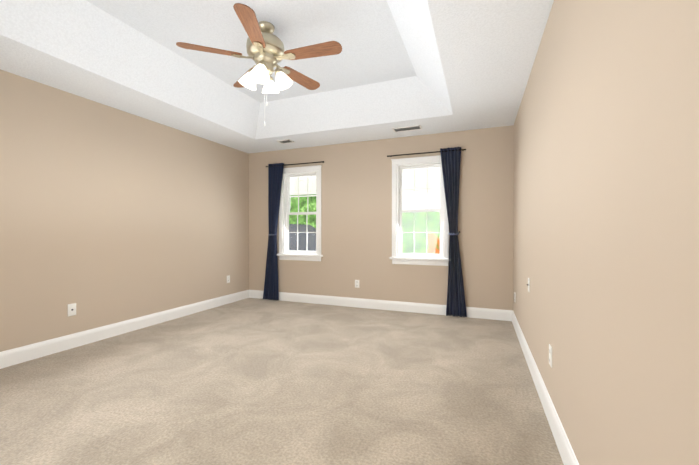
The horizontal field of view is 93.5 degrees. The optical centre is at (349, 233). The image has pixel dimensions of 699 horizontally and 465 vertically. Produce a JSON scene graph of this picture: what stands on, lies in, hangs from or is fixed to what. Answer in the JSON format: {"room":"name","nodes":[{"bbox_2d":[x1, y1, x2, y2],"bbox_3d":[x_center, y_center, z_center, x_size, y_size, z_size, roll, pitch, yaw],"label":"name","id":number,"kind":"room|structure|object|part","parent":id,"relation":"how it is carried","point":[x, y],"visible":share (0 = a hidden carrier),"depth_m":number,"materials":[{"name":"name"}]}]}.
{"room":"empty bedroom","nodes":[
{"label":"empty bedroom","id":0,"kind":"room"},
{"bbox_2d":[0,69,248,351],"bbox_3d":[-2.745,-0.394,3.236,0.150,3.000,5.490,0,0,22],"label":"wall","id":1,"kind":"structure","parent":0,"point":[109,215],"depth_m":3.45,"materials":[{"name":"paint"}]},
{"bbox_2d":[68,303,75,316],"bbox_3d":[-2.680,0.737,3.179,0.018,0.117,0.072,0,0,22],"label":"electrical outlet","id":2,"kind":"object","parent":1,"relation":"attached to","point":[71,309],"visible":1,"depth_m":3.17,"materials":[{"name":"white plastic"}]},
{"bbox_2d":[0,290,247,368],"bbox_3d":[-2.667,1.039,3.213,0.016,0.135,5.190,0,0,22],"label":"baseboard","id":3,"kind":"structure","parent":1,"relation":"attached to","point":[14,356],"depth_m":3.44,"materials":[{"name":"white wood"}]},
{"bbox_2d":[0,0,553,153],"bbox_3d":[-0.785,-1.619,2.455,4.065,0.540,5.190,0,0,22],"label":"ceiling","id":4,"kind":"structure","parent":0,"point":[435,66],"depth_m":2.91,"materials":[{"name":"paint"}]},
{"bbox_2d":[176,3,341,125],"bbox_3d":[-0.646,-1.295,2.704,1.230,0.811,1.255,0,0,22],"label":"ceiling fan","id":5,"kind":"object","parent":4,"relation":"hanging from","point":[266,53],"visible":1,"depth_m":2.61,"materials":[{"name":"wood"}]},
{"bbox_3d":[-0.690,-1.262,2.704,0.427,0.137,0.427,0,0,22],"label":"lamp shade","id":6,"kind":"part","parent":5,"relation":"part of","materials":[{"name":"white glass"}]},
{"bbox_2d":[277,139,294,143],"bbox_3d":[-0.941,-1.357,4.846,0.220,0.012,0.160,0,0,22],"label":"ceiling vent","id":7,"kind":"object","parent":4,"relation":"in","point":[285,141],"visible":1,"depth_m":4.84,"materials":[{"name":"white metal"}]},
{"bbox_2d":[392,125,421,131],"bbox_3d":[0.746,-1.353,4.244,0.360,0.012,0.160,0,0,22],"label":"ceiling vent","id":8,"kind":"object","parent":4,"relation":"in","point":[409,128],"visible":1,"depth_m":4.23,"materials":[{"name":"white metal"}]},
{"bbox_2d":[0,298,563,464],"bbox_3d":[-0.785,1.171,2.471,4.365,0.120,5.490,0,0,22],"label":"floor","id":9,"kind":"structure","parent":0,"point":[251,381],"depth_m":2.27,"materials":[{"name":"carpet"}]},
{"bbox_2d":[249,125,513,309],"bbox_3d":[0.196,-0.403,4.945,4.065,3.000,0.150,0,0,22],"label":"wall","id":10,"kind":"structure","parent":0,"point":[356,210],"depth_m":4.75,"materials":[{"name":"paint"}]},
{"bbox_2d":[263,161,323,299],"bbox_3d":[-0.911,-0.028,5.238,1.131,2.223,0.131,0,0,22],"label":"curtain","id":11,"kind":"object","parent":10,"relation":"hanging from","point":[271,285],"visible":1,"depth_m":5.35,"materials":[{"name":"fabric"}]},
{"bbox_2d":[277,165,322,260],"bbox_3d":[-0.776,-0.316,5.300,0.818,1.491,0.205,0,0,22],"label":"window","id":12,"kind":"structure","parent":10,"relation":"in","point":[286,252],"depth_m":5.32,"materials":[{"name":"white wood"}]},
{"bbox_2d":[290,176,315,208],"bbox_3d":[-0.743,-0.691,5.379,0.580,0.550,0.025,0,0,22],"label":"window blind","id":13,"kind":"object","parent":12,"relation":"attached to","point":[301,191],"depth_m":5.39,"materials":[{"name":"white fabric"}]},
{"bbox_2d":[355,280,358,287],"bbox_3d":[0.113,0.747,4.898,0.072,0.117,0.011,0,0,22],"label":"electrical outlet","id":14,"kind":"object","parent":10,"relation":"attached to","point":[356,283],"visible":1,"depth_m":4.90,"materials":[{"name":"white plastic"}]},
{"bbox_2d":[248,290,511,320],"bbox_3d":[0.158,1.030,4.879,3.990,0.135,0.016,0,0,22],"label":"baseboard","id":15,"kind":"structure","parent":10,"relation":"attached to","point":[472,312],"depth_m":4.73,"materials":[{"name":"white wood"}]},
{"bbox_2d":[389,155,448,265],"bbox_3d":[0.989,-0.312,4.603,0.830,1.491,0.205,0,0,22],"label":"window","id":16,"kind":"structure","parent":10,"relation":"in","point":[414,258],"depth_m":4.62,"materials":[{"name":"white wood"}]},
{"bbox_2d":[403,167,439,209],"bbox_3d":[1.021,-0.640,4.683,0.592,0.644,0.025,0,0,22],"label":"window blind","id":17,"kind":"object","parent":16,"relation":"attached to","point":[419,196],"depth_m":4.68,"materials":[{"name":"white fabric"}]},
{"bbox_2d":[387,147,466,316],"bbox_3d":[1.031,-0.024,4.471,1.071,2.223,0.131,0,0,22],"label":"curtain","id":18,"kind":"object","parent":10,"relation":"hanging from","point":[450,162],"visible":1,"depth_m":4.33,"materials":[{"name":"fabric"}]},
{"bbox_2d":[513,0,698,464],"bbox_3d":[1.175,-0.385,1.688,0.150,3.000,5.490,0,0,22],"label":"wall","id":19,"kind":"structure","parent":0,"point":[606,203],"depth_m":1.04,"materials":[{"name":"paint"}]},
{"bbox_2d":[512,310,578,464],"bbox_3d":[1.098,1.048,1.727,0.016,0.135,5.190,0,0,22],"label":"baseboard","id":20,"kind":"structure","parent":19,"relation":"attached to","point":[567,454],"depth_m":1.96,"materials":[{"name":"white wood"}]},
{"bbox_2d":[549,344,551,367],"bbox_3d":[1.190,0.724,1.952,0.011,0.117,0.072,0,0,22],"label":"electrical outlet","id":21,"kind":"object","parent":19,"relation":"attached to","point":[550,355],"visible":1,"depth_m":1.94,"materials":[{"name":"white plastic"}]},
{"label":"outside","id":22,"kind":"structure","parent":0,"visible":0},
{"bbox_2d":[289,168,439,253],"bbox_3d":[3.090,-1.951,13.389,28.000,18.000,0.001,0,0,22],"label":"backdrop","id":23,"kind":"structure","parent":22,"point":[419,224],"depth_m":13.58,"materials":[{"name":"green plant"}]},
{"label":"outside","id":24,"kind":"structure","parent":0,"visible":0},
{"bbox_2d":[289,224,315,250],"bbox_3d":[-2.334,1.790,14.009,5.270,4.510,7.470,0,0,22],"label":"house","id":25,"kind":"structure","parent":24,"point":[293,239],"depth_m":12.78,"materials":[{"name":"grey"}]}
]}

